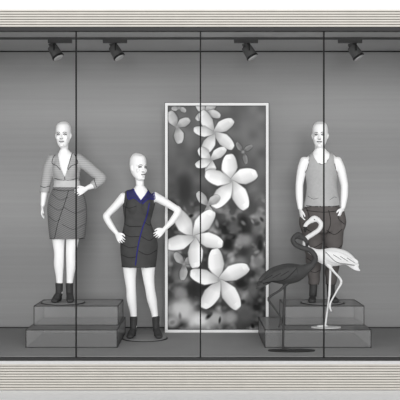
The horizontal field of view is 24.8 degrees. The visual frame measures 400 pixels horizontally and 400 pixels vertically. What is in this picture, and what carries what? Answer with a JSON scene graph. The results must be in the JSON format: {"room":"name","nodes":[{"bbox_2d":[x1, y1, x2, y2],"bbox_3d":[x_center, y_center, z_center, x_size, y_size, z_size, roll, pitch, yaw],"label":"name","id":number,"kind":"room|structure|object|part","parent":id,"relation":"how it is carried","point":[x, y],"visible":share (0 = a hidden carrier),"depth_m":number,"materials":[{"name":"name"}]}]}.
{"room":"shop","nodes":[
{"label":"shop","id":0,"kind":"room"},
{"bbox_2d":[0,52,399,326],"bbox_3d":[0.000,-0.113,9.866,5.200,2.990,0.100,0,0,0],"label":"wall","id":1,"kind":"structure","parent":0,"point":[120,103],"depth_m":9.81,"materials":[{"name":"grey paint"}]},
{"bbox_2d":[0,51,399,51],"bbox_3d":[0.000,-1.602,9.810,5.200,0.012,0.012,0,0,0],"label":"trim","id":2,"kind":"structure","parent":1,"relation":"attached to","point":[0,51],"depth_m":9.80,"materials":[{"name":"black metal"}]},
{"bbox_2d":[0,327,399,327],"bbox_3d":[0.000,1.376,9.810,5.200,0.012,0.012,0,0,0],"label":"baseboard","id":3,"kind":"structure","parent":1,"relation":"attached to","point":[0,327],"depth_m":9.80,"materials":[{"name":"grey"}]},
{"bbox_2d":[0,328,399,356],"bbox_3d":[0.000,1.432,8.973,5.400,0.100,1.886,0,0,0],"label":"floor","id":4,"kind":"structure","parent":0,"point":[385,342],"depth_m":8.46,"materials":[{"name":"grey concrete"}]},
{"bbox_2d":[26,299,124,347],"bbox_3d":[-1.202,1.202,8.960,0.858,0.360,0.924,0,0,0],"label":"plinth","id":5,"kind":"object","parent":4,"relation":"on","point":[100,322],"visible":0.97,"depth_m":8.78,"materials":[{"name":"grey plastic"}]},
{"bbox_2d":[40,121,105,304],"bbox_3d":[-1.267,0.119,9.030,0.654,1.805,0.435,0,0,0],"label":"mannequin","id":6,"kind":"object","parent":5,"relation":"on","point":[60,166],"visible":0.93,"depth_m":8.98},
{"bbox_2d":[103,153,180,341],"bbox_3d":[-0.581,0.455,9.146,0.620,1.852,0.537,0,0,40],"label":"mannequin","id":7,"kind":"object","parent":4,"relation":"on","point":[139,244],"visible":1,"depth_m":9.04},
{"bbox_2d":[0,364,399,389],"bbox_3d":[0.000,1.555,8.004,5.400,0.233,0.052,0,0,0],"label":"trim","id":8,"kind":"structure","parent":4,"relation":"attached to","point":[12,376],"depth_m":7.98,"materials":[{"name":"beige wood"}]},
{"bbox_2d":[0,361,399,363],"bbox_3d":[0.000,1.424,8.000,5.400,0.029,0.060,0,0,0],"label":"trim","id":9,"kind":"structure","parent":8,"relation":"on","point":[1,362],"depth_m":7.97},
{"bbox_2d":[0,357,399,360],"bbox_3d":[0.000,1.398,7.997,5.400,0.024,0.065,0,0,0],"label":"trim","id":10,"kind":"structure","parent":9,"relation":"on","point":[1,358],"depth_m":7.97,"materials":[{"name":"black metal"}]},
{"bbox_2d":[200,32,200,357],"bbox_3d":[0.004,-0.048,8.010,0.012,2.869,0.020,0,0,0],"label":"joint","id":11,"kind":"object","parent":10,"relation":"on","point":[200,32],"visible":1,"depth_m":8.00,"materials":[{"name":"black plastic"}]},
{"label":"window","id":12,"kind":"structure","parent":10,"relation":"on","visible":0},
{"bbox_2d":[75,32,76,357],"bbox_3d":[-1.091,-0.048,8.010,0.012,2.869,0.020,0,0,0],"label":"joint","id":13,"kind":"object","parent":12,"relation":"attached to","point":[75,32],"visible":1,"depth_m":8.00,"materials":[{"name":"black plastic"}]},
{"bbox_2d":[164,102,268,332],"bbox_3d":[0.175,0.181,9.498,1.092,2.400,0.045,0,0,0],"label":"poster","id":14,"kind":"object","parent":4,"relation":"on","point":[234,135],"visible":0.96,"depth_m":9.49,"materials":[{"name":"grey paper"}]},
{"bbox_2d":[256,232,317,351],"bbox_3d":[0.796,0.837,8.321,0.571,1.088,0.176,0,0,0],"label":"statue","id":15,"kind":"object","parent":4,"relation":"on","point":[286,274],"visible":1,"depth_m":8.29,"materials":[{"name":"black"}]},
{"bbox_3d":[0.837,1.377,8.320,0.430,0.009,0.165,0,0,0],"label":"stand plate","id":16,"kind":"part","parent":15,"relation":"part of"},
{"bbox_2d":[258,299,370,347],"bbox_3d":[1.103,1.202,8.960,0.998,0.360,0.924,0,0,0],"label":"plinth","id":17,"kind":"object","parent":4,"relation":"on","point":[299,318],"visible":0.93,"depth_m":8.64,"materials":[{"name":"grey plastic"}]},
{"bbox_2d":[296,121,347,305],"bbox_3d":[1.204,0.119,9.028,0.464,1.806,0.438,0,0,36],"label":"mannequin","id":18,"kind":"object","parent":17,"relation":"on","point":[310,167],"visible":0.84,"depth_m":8.98},
{"bbox_3d":[1.214,-0.206,9.050,0.361,0.550,0.250,0,0,0],"label":"tank","id":19,"kind":"part","parent":18,"relation":"part of","materials":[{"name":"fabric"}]},
{"bbox_2d":[302,216,359,328],"bbox_3d":[1.246,0.680,8.628,0.547,1.063,0.152,0,0,2],"label":"statue","id":20,"kind":"object","parent":17,"relation":"on","point":[333,256],"visible":0.93,"depth_m":8.61,"materials":[{"name":"white"}]},
{"bbox_3d":[1.196,1.207,8.630,0.285,0.010,0.152,0,0,0],"label":"stand plate","id":21,"kind":"part","parent":20,"relation":"part of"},
{"bbox_2d":[0,32,399,50],"bbox_3d":[0.000,-1.658,8.973,5.400,0.100,1.886,0,0,0],"label":"ceiling","id":22,"kind":"structure","parent":0,"point":[5,45],"depth_m":9.28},
{"bbox_2d":[0,37,399,39],"bbox_3d":[0.000,-1.599,9.000,4.752,0.020,0.032,0,0,0],"label":"track","id":23,"kind":"object","parent":22,"relation":"attached to","point":[1,38],"visible":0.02,"depth_m":8.98,"materials":[{"name":"black metal"}]},
{"bbox_2d":[48,39,71,60],"bbox_3d":[-1.387,-1.482,8.995,0.238,0.212,0.136,0,0,0],"label":"track spotlight","id":24,"kind":"object","parent":23,"relation":"attached to","point":[55,52],"visible":1,"depth_m":8.97,"materials":[{"name":"black metal"}]},
{"bbox_3d":[-1.386,-1.559,9.000,0.238,0.059,0.036,0,0,0],"label":"mounting plate","id":25,"kind":"part","parent":24,"relation":"part of","materials":[{"name":"black metal"}]},
{"bbox_2d":[103,39,126,60],"bbox_3d":[-0.840,-1.482,9.003,0.235,0.212,0.124,0,0,21],"label":"track spotlight","id":26,"kind":"object","parent":23,"relation":"attached to","point":[116,52],"visible":1,"depth_m":8.97,"materials":[{"name":"black metal"}]},
{"bbox_3d":[-0.842,-1.559,9.000,0.238,0.059,0.036,0,0,0],"label":"mounting plate","id":27,"kind":"part","parent":26,"relation":"part of","materials":[{"name":"black metal"}]},
{"bbox_2d":[234,39,257,60],"bbox_3d":[0.458,-1.482,9.009,0.237,0.212,0.125,0,0,18],"label":"track spotlight","id":28,"kind":"object","parent":23,"relation":"attached to","point":[248,50],"visible":1,"depth_m":8.97,"materials":[{"name":"black metal"}]},
{"bbox_3d":[0.455,-1.559,9.000,0.238,0.059,0.036,0,0,0],"label":"mounting plate","id":29,"kind":"part","parent":28,"relation":"part of","materials":[{"name":"black metal"}]},
{"bbox_2d":[338,39,363,60],"bbox_3d":[1.494,-1.482,8.995,0.255,0.212,0.136,0,0,0],"label":"track spotlight","id":30,"kind":"object","parent":23,"relation":"attached to","point":[354,50],"visible":1,"depth_m":8.97,"materials":[{"name":"black metal"}]},
{"bbox_3d":[1.485,-1.559,9.000,0.238,0.059,0.036,0,0,0],"label":"mounting plate","id":31,"kind":"part","parent":30,"relation":"part of","materials":[{"name":"black metal"}]},
{"bbox_2d":[0,0,399,8],"bbox_3d":[0.000,-1.980,8.005,5.400,0.616,0.050,0,0,0],"label":"wall","id":32,"kind":"structure","parent":0,"point":[4,4],"depth_m":7.98,"materials":[{"name":"white paint"}]},
{"bbox_2d":[0,27,399,31],"bbox_3d":[0.000,-1.498,8.000,5.400,0.031,0.060,0,0,0],"label":"trim","id":33,"kind":"structure","parent":32,"relation":"attached to","point":[2,29],"depth_m":7.97,"materials":[{"name":"black metal"}]},
{"bbox_2d":[0,9,399,26],"bbox_3d":[0.000,-1.593,8.004,5.400,0.158,0.052,0,0,0],"label":"trim","id":34,"kind":"structure","parent":32,"relation":"attached to","point":[8,17],"depth_m":7.98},
{"label":"outside","id":35,"kind":"structure","parent":0,"visible":0},
{"bbox_2d":[0,390,399,399],"bbox_3d":[0.000,1.722,2.000,10.000,0.100,12.000,0,0,0],"label":"pavement","id":36,"kind":"structure","parent":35,"point":[4,394],"depth_m":7.82,"materials":[{"name":"grey concrete"}]},
{"label":"window","id":37,"kind":"structure","parent":0,"visible":0},
{"bbox_2d":[323,32,324,357],"bbox_3d":[1.091,-0.048,8.010,0.012,2.869,0.020,0,0,0],"label":"joint","id":38,"kind":"object","parent":37,"relation":"attached to","point":[323,32],"visible":1,"depth_m":8.00,"materials":[{"name":"black plastic"}]}
]}

